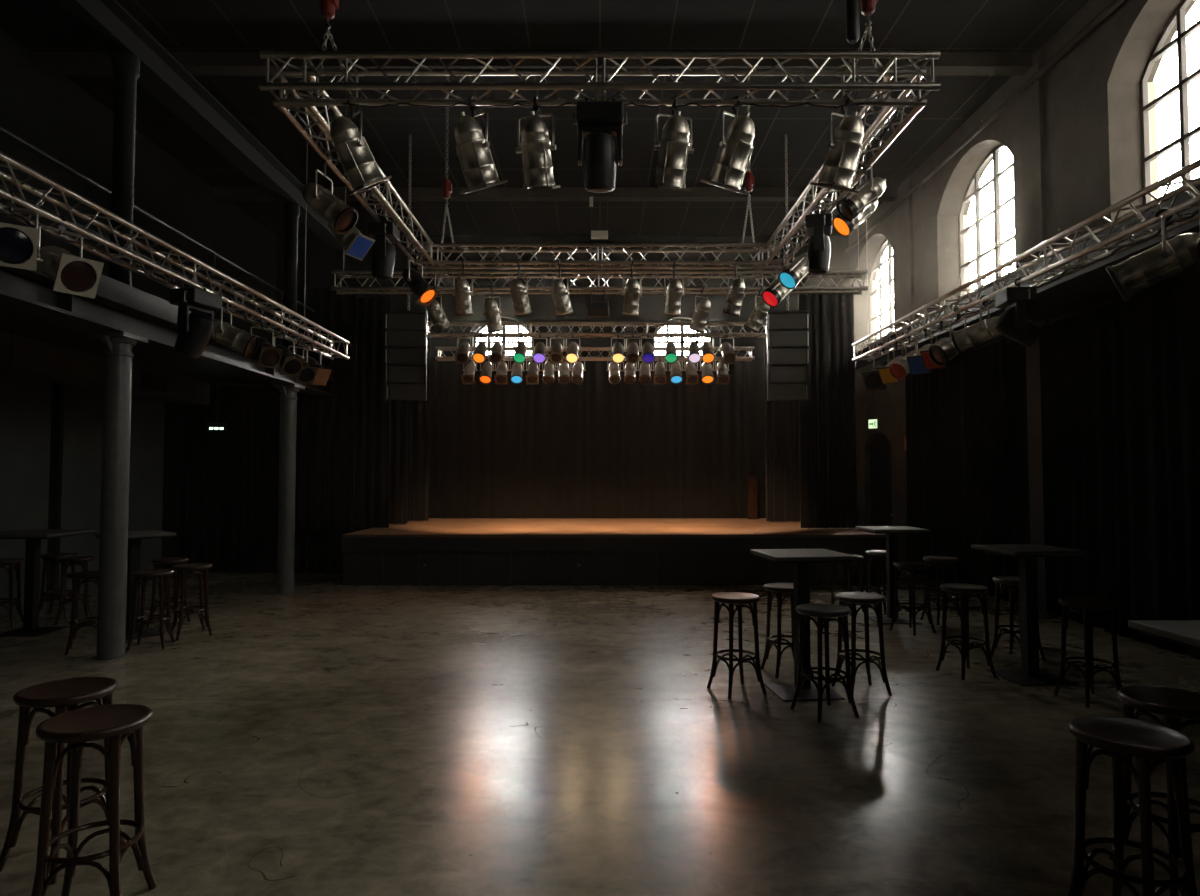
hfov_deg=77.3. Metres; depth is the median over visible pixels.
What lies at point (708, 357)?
stage light
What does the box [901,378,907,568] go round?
trim
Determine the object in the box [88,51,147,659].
column
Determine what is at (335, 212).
stage light
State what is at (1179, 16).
window
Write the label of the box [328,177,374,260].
stage light
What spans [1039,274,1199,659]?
stage curtain
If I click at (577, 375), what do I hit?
stage light
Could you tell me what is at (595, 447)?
stage curtain
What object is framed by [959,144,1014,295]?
window
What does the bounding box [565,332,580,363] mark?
stage light
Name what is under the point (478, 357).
stage light
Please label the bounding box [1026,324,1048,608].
trim
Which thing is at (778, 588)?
bar stool
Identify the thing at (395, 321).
grille
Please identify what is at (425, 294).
stage light
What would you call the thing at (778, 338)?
grille
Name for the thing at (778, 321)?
grille
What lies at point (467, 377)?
stage light
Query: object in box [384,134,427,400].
speaker
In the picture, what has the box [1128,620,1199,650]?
table
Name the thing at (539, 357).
stage light
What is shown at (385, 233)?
light
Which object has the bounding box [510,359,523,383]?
stage light
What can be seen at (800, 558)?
table
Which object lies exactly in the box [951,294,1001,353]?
stage light
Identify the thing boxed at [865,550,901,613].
bar stool
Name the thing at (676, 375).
stage light
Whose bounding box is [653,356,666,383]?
stage light
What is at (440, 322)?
stage light
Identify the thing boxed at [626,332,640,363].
stage light
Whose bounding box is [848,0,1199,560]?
wall
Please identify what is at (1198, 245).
stage light
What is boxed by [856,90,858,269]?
wire
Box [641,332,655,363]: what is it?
stage light
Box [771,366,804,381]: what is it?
grille
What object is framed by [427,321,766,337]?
lighting truss
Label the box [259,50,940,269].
lighting truss
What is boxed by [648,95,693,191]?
stage light
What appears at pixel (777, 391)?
grille
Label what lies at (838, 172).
stage light
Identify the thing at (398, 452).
stage curtain
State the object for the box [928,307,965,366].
stage light
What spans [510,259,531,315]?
stage light
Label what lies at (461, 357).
stage light
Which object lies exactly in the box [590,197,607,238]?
projector
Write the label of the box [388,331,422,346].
grille
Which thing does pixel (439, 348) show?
lighting truss
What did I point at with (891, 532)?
table
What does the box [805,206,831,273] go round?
light
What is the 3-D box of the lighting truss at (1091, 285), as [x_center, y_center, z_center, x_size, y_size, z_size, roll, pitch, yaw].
[5.310,-1.915,4.931,1.380,0.320,17.700,0,-2,0]
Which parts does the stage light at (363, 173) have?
gel frame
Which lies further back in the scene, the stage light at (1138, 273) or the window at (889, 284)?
the window at (889, 284)
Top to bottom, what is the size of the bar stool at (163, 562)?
0.784 m
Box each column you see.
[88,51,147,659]
[272,202,304,593]
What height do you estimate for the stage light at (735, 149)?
0.750 m
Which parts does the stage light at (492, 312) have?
gel frame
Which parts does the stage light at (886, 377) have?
gel frame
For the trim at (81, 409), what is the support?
attached to the wall at (53, 114)
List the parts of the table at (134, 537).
post, frame, plate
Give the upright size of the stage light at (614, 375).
0.570 m
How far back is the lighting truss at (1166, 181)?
6.66 m
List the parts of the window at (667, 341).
sill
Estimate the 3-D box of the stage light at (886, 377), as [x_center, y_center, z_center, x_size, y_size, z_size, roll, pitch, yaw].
[3.989,-1.185,10.127,0.502,0.652,0.284,2,-3,-40]
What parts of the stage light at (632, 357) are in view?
gel frame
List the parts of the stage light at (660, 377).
gel frame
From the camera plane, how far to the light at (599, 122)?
5.74 m
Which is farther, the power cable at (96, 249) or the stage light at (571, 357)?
the stage light at (571, 357)
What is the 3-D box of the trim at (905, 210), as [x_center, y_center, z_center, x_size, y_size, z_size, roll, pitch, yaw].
[5.970,-3.343,14.620,0.060,3.750,0.550,0,-2,0]
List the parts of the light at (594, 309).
panel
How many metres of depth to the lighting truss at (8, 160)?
6.55 m
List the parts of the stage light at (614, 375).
gel frame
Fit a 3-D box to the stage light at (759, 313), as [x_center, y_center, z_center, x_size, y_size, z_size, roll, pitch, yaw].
[2.311,-2.039,11.021,0.407,0.694,0.284,-2,-3,42]
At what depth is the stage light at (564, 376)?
14.55 m
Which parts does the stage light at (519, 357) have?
gel frame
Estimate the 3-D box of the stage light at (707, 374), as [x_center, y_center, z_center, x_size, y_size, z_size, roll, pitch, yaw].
[2.091,-1.524,14.626,0.284,0.570,0.425,0,-2,3]
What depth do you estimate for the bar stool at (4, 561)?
8.87 m
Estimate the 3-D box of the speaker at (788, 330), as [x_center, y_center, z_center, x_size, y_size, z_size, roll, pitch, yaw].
[3.160,-3.074,12.800,0.678,4.571,0.596,0,-2,6]
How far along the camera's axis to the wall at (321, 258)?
18.07 m
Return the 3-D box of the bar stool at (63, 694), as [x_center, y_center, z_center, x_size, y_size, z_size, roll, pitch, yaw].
[-2.470,1.501,3.463,0.396,0.785,0.396,-1,-2,18]
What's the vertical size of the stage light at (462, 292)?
0.778 m
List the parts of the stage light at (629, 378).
gel frame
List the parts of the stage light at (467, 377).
gel frame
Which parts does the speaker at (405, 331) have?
rigging frame, lift chain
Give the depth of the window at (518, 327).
18.22 m
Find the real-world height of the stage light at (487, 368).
0.570 m
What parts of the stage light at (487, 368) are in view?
gel frame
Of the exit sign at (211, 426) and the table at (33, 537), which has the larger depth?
the exit sign at (211, 426)
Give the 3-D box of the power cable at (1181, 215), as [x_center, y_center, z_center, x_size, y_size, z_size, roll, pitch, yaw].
[4.131,-1.571,7.314,0.180,0.090,8.512,0,-2,0]
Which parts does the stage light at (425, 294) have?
gel frame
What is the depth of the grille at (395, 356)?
12.49 m
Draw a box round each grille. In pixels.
[142,372,166,392]
[388,314,422,328]
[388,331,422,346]
[388,349,422,363]
[389,366,423,381]
[389,384,423,399]
[770,384,804,399]
[771,314,805,328]
[771,331,805,346]
[771,349,805,363]
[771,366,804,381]
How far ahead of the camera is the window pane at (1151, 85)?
8.83 m
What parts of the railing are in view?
rail, post, post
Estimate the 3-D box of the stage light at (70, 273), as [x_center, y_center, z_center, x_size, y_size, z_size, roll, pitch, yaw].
[-3.897,-1.396,5.442,0.571,0.614,0.312,-1,-3,29]
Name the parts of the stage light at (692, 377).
gel frame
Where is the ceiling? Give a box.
[0,0,1088,235]
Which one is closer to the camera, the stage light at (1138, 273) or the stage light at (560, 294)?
the stage light at (1138, 273)
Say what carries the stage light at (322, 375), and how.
hanging from the lighting truss at (8, 160)
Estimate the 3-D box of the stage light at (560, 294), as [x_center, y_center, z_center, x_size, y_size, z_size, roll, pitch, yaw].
[-0.521,-2.179,10.230,0.284,0.779,0.364,-1,-3,33]
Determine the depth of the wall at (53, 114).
12.59 m
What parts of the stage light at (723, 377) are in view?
gel frame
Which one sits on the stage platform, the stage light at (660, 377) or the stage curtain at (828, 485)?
the stage curtain at (828, 485)
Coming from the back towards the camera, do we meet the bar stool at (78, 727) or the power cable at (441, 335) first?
the power cable at (441, 335)
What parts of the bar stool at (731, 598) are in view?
leg, leg, seat, leg, leg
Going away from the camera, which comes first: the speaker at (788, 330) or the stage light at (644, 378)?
the speaker at (788, 330)
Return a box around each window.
[472,319,532,356]
[653,319,711,356]
[869,239,893,341]
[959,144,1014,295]
[1139,0,1199,204]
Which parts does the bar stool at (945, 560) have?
leg, leg, seat, leg, leg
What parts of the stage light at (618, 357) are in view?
gel frame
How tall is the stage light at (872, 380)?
0.701 m
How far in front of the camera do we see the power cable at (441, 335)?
14.14 m
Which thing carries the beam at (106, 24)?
on the column at (288, 398)
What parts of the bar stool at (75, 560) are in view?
leg, seat, leg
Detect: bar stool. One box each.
[0,558,24,627]
[0,677,124,884]
[31,704,155,895]
[39,553,79,617]
[54,556,94,624]
[64,571,98,654]
[126,569,174,650]
[146,557,190,627]
[172,563,211,639]
[707,592,766,698]
[761,583,813,678]
[790,603,858,722]
[831,554,863,615]
[831,592,891,695]
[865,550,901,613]
[889,561,935,635]
[920,556,960,624]
[936,583,996,679]
[991,576,1045,661]
[1053,597,1122,707]
[1068,716,1197,895]
[1109,686,1199,895]
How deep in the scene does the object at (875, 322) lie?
17.73 m
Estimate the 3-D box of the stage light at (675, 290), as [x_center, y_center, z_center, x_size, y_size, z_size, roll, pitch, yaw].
[1.000,-2.179,10.234,0.284,0.778,0.346,0,-2,-9]
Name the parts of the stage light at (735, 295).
gel frame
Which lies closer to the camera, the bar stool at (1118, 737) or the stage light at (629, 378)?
the bar stool at (1118, 737)
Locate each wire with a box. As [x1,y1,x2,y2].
[304,79,308,316]
[343,106,345,269]
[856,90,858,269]
[865,125,868,339]
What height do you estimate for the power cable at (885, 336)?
0.060 m
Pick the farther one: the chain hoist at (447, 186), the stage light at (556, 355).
the stage light at (556, 355)
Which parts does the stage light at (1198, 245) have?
gel frame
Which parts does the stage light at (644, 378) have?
gel frame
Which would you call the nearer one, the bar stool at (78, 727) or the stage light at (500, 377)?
the bar stool at (78, 727)
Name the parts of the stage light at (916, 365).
gel frame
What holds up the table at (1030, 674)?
on the floor
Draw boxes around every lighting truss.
[0,152,349,359]
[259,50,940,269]
[331,270,867,293]
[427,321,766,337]
[435,346,754,360]
[852,159,1199,361]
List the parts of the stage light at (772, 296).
gel frame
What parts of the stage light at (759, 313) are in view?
gel frame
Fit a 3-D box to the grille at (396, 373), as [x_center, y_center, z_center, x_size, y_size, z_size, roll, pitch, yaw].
[-3.241,-1.234,12.535,0.570,0.248,0.029,0,-2,-6]
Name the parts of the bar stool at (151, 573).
leg, leg, seat, leg, leg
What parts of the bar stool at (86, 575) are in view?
leg, leg, seat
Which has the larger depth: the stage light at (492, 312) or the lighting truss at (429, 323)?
the lighting truss at (429, 323)
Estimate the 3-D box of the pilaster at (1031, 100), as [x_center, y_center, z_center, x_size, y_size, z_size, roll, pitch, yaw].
[5.970,-3.515,10.324,0.060,3.750,0.450,0,-2,0]
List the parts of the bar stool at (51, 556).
leg, leg, seat, leg, leg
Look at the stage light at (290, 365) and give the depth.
9.21 m
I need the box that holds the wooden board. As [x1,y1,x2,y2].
[747,477,757,518]
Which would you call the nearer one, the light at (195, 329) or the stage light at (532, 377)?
the light at (195, 329)
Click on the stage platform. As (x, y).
(434, 551)
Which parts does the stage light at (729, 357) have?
gel frame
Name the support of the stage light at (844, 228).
hanging from the lighting truss at (889, 105)
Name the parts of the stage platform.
panel, panel, panel, panel, panel, panel, panel, panel, panel, panel, panel, panel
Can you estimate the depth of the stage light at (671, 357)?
13.94 m
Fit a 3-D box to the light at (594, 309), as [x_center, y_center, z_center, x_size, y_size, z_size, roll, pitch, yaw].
[-0.029,-2.155,10.987,0.336,0.465,0.155,0,-2,0]
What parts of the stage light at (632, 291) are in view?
gel frame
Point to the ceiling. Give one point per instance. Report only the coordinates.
(177, 25)
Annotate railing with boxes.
[0,126,314,344]
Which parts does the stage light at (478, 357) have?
gel frame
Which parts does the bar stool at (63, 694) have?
leg, leg, seat, leg, leg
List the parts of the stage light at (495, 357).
gel frame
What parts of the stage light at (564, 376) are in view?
gel frame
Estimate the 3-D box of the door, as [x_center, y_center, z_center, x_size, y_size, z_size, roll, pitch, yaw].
[6.114,1.023,16.197,0.132,2.750,1.550,0,-2,0]
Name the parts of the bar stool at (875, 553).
leg, seat, leg, leg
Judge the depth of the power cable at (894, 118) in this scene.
6.79 m
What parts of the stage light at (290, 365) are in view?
gel frame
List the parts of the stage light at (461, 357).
gel frame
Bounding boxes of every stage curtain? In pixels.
[182,385,369,572]
[354,297,390,527]
[389,365,408,523]
[407,326,429,520]
[428,357,765,517]
[764,329,799,520]
[798,294,856,527]
[905,339,1010,601]
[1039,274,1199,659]
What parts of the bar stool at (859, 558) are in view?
leg, leg, leg, seat, leg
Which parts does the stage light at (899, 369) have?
gel frame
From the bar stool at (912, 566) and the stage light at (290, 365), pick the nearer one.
the bar stool at (912, 566)
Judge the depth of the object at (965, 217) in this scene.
13.31 m
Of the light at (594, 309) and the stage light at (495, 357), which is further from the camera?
the stage light at (495, 357)
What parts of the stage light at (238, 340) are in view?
gel frame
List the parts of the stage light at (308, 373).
gel frame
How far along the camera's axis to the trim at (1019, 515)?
10.77 m
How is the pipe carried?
attached to the wall at (1091, 95)
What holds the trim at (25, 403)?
attached to the wall at (53, 114)
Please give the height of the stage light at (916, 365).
0.652 m
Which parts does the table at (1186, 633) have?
frame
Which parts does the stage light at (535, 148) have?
gel frame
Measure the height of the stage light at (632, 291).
0.778 m
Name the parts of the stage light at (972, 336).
gel frame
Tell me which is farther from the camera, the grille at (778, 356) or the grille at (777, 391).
the grille at (777, 391)
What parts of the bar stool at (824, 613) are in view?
leg, leg, seat, leg, leg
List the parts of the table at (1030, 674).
post, frame, plate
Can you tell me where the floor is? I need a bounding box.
[0,567,1199,895]
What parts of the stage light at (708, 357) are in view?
gel frame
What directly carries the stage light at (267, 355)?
hanging from the lighting truss at (8, 160)
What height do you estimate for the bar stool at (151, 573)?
0.785 m
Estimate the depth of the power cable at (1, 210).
6.26 m
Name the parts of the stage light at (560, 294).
gel frame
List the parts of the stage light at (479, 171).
gel frame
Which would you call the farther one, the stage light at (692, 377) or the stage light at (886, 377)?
the stage light at (692, 377)
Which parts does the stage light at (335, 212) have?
gel frame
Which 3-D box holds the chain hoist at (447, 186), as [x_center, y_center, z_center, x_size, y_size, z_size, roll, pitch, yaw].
[-2.120,-4.104,10.421,0.204,2.696,0.165,0,-2,0]
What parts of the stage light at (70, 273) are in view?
gel frame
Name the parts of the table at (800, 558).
post, frame, plate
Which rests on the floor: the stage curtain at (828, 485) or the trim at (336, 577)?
the trim at (336, 577)
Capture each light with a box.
[0,190,38,270]
[37,215,103,298]
[170,278,221,357]
[212,296,258,357]
[250,314,283,368]
[274,324,304,376]
[288,331,317,383]
[302,152,357,233]
[303,338,330,385]
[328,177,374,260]
[330,96,391,195]
[368,214,399,279]
[402,251,440,306]
[426,285,450,332]
[452,259,473,315]
[454,332,471,363]
[455,95,507,194]
[461,356,476,383]
[472,332,488,363]
[479,356,493,383]
[483,285,502,332]
[489,332,504,363]
[494,356,508,383]
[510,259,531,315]
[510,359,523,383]
[513,332,528,363]
[516,95,559,190]
[526,356,539,383]
[532,332,547,363]
[542,356,555,383]
[549,332,564,363]
[551,259,572,315]
[557,356,570,383]
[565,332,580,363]
[571,356,584,383]
[573,97,626,192]
[586,286,609,317]
[607,359,620,383]
[610,332,625,363]
[621,259,641,315]
[623,362,636,383]
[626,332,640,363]
[638,361,651,383]
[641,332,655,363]
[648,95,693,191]
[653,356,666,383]
[663,259,684,315]
[663,332,678,363]
[669,359,682,383]
[684,359,699,383]
[686,332,701,363]
[689,285,710,332]
[699,332,714,363]
[700,95,754,194]
[700,361,713,383]
[715,356,730,383]
[719,332,736,363]
[723,259,744,315]
[744,285,769,332]
[762,244,792,306]
[778,234,808,288]
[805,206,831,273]
[810,96,863,193]
[832,178,877,236]
[836,162,885,221]
[861,342,894,390]
[877,337,905,383]
[889,330,917,379]
[906,323,936,374]
[920,315,952,369]
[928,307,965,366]
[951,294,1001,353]
[995,278,1041,346]
[1105,208,1199,301]
[1197,205,1199,258]
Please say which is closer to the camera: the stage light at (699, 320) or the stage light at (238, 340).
the stage light at (238, 340)
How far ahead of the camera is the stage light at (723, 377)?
14.55 m
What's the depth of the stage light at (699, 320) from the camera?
10.93 m
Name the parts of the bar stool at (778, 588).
leg, seat, leg, leg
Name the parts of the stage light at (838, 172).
gel frame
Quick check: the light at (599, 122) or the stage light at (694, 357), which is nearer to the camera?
the light at (599, 122)
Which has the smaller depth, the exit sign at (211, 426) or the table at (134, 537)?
the table at (134, 537)
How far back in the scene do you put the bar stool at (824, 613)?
5.53 m
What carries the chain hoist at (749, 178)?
hanging from the ceiling
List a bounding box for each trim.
[0,373,51,613]
[0,577,336,704]
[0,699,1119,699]
[54,384,164,600]
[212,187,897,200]
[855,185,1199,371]
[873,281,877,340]
[898,176,913,325]
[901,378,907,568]
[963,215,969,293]
[1006,341,1029,599]
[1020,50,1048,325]
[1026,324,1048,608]
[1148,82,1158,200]
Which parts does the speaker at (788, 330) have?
lift chain, rigging frame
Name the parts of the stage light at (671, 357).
gel frame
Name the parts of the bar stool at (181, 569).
leg, leg, seat, leg, leg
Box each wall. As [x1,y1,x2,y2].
[0,28,276,601]
[275,236,848,517]
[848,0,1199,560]
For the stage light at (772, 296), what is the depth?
9.37 m
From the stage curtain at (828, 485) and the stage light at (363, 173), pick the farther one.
the stage curtain at (828, 485)
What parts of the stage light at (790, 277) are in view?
gel frame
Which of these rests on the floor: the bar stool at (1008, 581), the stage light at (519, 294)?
the bar stool at (1008, 581)
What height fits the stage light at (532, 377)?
0.572 m
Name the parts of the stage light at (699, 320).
gel frame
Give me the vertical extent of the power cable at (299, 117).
0.086 m
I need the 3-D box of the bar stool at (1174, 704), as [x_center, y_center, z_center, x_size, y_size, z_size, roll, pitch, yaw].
[2.530,1.494,3.303,0.396,0.784,0.396,0,-2,-5]
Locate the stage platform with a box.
[341,518,886,584]
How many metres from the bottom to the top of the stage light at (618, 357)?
0.626 m
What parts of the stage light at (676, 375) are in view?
gel frame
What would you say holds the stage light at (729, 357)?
hanging from the lighting truss at (429, 323)
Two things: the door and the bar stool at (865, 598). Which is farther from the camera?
the door
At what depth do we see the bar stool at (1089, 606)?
5.83 m
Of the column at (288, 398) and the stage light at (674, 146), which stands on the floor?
the column at (288, 398)
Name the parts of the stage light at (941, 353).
gel frame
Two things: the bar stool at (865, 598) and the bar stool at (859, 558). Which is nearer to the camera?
the bar stool at (865, 598)
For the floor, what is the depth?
4.87 m
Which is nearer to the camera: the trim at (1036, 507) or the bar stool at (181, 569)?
the bar stool at (181, 569)
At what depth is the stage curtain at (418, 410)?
15.91 m
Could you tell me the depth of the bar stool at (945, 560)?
9.04 m
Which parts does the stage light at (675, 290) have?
gel frame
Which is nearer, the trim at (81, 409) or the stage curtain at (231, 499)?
the trim at (81, 409)
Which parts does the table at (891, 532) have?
post, frame, plate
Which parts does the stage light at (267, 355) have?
gel frame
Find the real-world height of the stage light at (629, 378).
0.570 m
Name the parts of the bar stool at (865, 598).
leg, leg, seat, leg, leg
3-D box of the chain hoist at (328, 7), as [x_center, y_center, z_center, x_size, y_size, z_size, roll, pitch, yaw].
[-2.091,-4.288,5.825,0.203,2.696,0.165,0,-2,0]
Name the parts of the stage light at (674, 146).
gel frame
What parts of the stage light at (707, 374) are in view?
gel frame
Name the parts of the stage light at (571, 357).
gel frame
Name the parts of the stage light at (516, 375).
gel frame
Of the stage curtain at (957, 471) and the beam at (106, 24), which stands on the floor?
the stage curtain at (957, 471)
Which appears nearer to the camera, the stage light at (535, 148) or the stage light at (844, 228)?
the stage light at (535, 148)
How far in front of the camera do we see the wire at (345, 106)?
11.12 m
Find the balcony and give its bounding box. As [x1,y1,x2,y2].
[0,266,334,395]
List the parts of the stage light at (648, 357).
gel frame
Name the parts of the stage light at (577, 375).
gel frame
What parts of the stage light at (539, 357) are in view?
gel frame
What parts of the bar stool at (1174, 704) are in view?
leg, seat, leg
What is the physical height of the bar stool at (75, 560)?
0.785 m
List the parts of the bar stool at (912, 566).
leg, leg, seat, leg, leg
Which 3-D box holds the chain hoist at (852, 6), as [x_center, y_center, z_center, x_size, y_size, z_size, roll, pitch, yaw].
[2.024,-4.289,5.824,0.272,2.695,0.165,0,-2,0]
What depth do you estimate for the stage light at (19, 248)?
4.82 m
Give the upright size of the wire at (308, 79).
3.730 m
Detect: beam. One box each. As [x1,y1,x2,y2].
[32,52,1034,75]
[42,0,345,248]
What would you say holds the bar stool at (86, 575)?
on the floor
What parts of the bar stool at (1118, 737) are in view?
leg, leg, seat, leg, leg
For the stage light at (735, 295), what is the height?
0.779 m
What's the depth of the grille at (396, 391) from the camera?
12.59 m
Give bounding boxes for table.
[0,529,94,636]
[93,530,175,639]
[750,549,856,701]
[856,526,929,623]
[971,544,1089,685]
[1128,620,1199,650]
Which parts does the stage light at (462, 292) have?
gel frame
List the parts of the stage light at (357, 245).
gel frame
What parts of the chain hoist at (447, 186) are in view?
lift chain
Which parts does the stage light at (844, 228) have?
gel frame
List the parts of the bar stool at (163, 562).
leg, leg, seat, leg, leg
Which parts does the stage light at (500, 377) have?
gel frame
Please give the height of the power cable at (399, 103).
0.055 m
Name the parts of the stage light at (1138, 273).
gel frame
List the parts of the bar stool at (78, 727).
leg, leg, seat, leg, leg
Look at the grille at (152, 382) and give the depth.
11.92 m
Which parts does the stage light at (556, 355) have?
gel frame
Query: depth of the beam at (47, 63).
10.30 m
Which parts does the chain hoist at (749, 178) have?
lift chain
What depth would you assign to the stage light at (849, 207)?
6.97 m
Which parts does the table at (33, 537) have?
post, plate, frame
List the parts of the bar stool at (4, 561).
leg, seat, leg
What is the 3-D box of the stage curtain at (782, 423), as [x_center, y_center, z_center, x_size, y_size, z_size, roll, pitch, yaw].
[4.080,-0.571,15.742,1.240,4.200,0.124,0,-2,0]
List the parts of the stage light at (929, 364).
gel frame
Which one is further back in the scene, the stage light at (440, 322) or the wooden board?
the wooden board
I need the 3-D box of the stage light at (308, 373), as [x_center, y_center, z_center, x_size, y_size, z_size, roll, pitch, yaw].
[-3.897,-1.177,9.733,0.494,0.699,0.284,-2,-3,40]
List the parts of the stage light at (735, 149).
gel frame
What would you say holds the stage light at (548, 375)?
hanging from the lighting truss at (439, 348)
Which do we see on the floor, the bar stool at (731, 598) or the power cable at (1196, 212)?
the bar stool at (731, 598)
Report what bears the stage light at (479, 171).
hanging from the lighting truss at (889, 105)
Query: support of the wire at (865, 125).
hanging from the ceiling
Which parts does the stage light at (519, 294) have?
gel frame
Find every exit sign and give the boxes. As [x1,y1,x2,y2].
[207,380,226,430]
[868,391,878,428]
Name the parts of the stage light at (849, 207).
gel frame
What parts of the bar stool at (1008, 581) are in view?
leg, leg, seat, leg, leg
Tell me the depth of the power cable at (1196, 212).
6.33 m
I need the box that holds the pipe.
[844,0,1124,252]
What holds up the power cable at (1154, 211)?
attached to the lighting truss at (1166, 181)
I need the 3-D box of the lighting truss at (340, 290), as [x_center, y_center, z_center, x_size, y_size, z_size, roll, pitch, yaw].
[-0.010,-2.457,11.127,7.860,0.296,0.299,0,-2,0]
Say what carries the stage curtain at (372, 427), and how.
on the stage platform
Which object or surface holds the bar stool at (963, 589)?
on the floor
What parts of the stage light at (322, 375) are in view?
gel frame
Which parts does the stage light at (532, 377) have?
gel frame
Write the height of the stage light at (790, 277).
0.695 m
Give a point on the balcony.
(29, 306)
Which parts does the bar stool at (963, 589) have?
leg, leg, seat, leg, leg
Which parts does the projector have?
rod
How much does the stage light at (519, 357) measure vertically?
0.626 m
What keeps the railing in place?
on the balcony
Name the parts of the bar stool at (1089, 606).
leg, leg, seat, leg, leg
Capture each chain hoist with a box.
[318,0,344,69]
[440,76,454,249]
[741,76,754,249]
[846,0,877,69]
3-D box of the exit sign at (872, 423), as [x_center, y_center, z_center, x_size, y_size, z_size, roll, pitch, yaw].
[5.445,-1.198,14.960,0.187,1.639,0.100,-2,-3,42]
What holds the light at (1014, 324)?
hanging from the lighting truss at (1166, 181)
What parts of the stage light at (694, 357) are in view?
gel frame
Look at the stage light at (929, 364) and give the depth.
8.73 m
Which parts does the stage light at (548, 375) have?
gel frame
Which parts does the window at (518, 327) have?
sill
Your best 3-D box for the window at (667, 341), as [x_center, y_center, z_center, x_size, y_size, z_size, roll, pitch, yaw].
[2.000,-2.657,18.136,1.482,0.980,0.290,0,-2,0]
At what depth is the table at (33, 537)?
8.50 m
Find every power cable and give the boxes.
[0,203,328,353]
[0,208,335,357]
[295,108,420,256]
[342,102,863,109]
[441,335,761,337]
[778,108,898,258]
[861,260,1043,347]
[866,209,1198,358]
[869,209,1159,350]
[872,212,1193,355]
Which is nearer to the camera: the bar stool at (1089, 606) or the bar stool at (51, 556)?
the bar stool at (1089, 606)
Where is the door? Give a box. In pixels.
[870,432,891,525]
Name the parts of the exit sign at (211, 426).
hanging rod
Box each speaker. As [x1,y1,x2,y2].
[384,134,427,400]
[766,134,809,400]
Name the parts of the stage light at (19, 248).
gel frame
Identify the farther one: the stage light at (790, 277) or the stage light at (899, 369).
the stage light at (899, 369)
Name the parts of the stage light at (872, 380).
gel frame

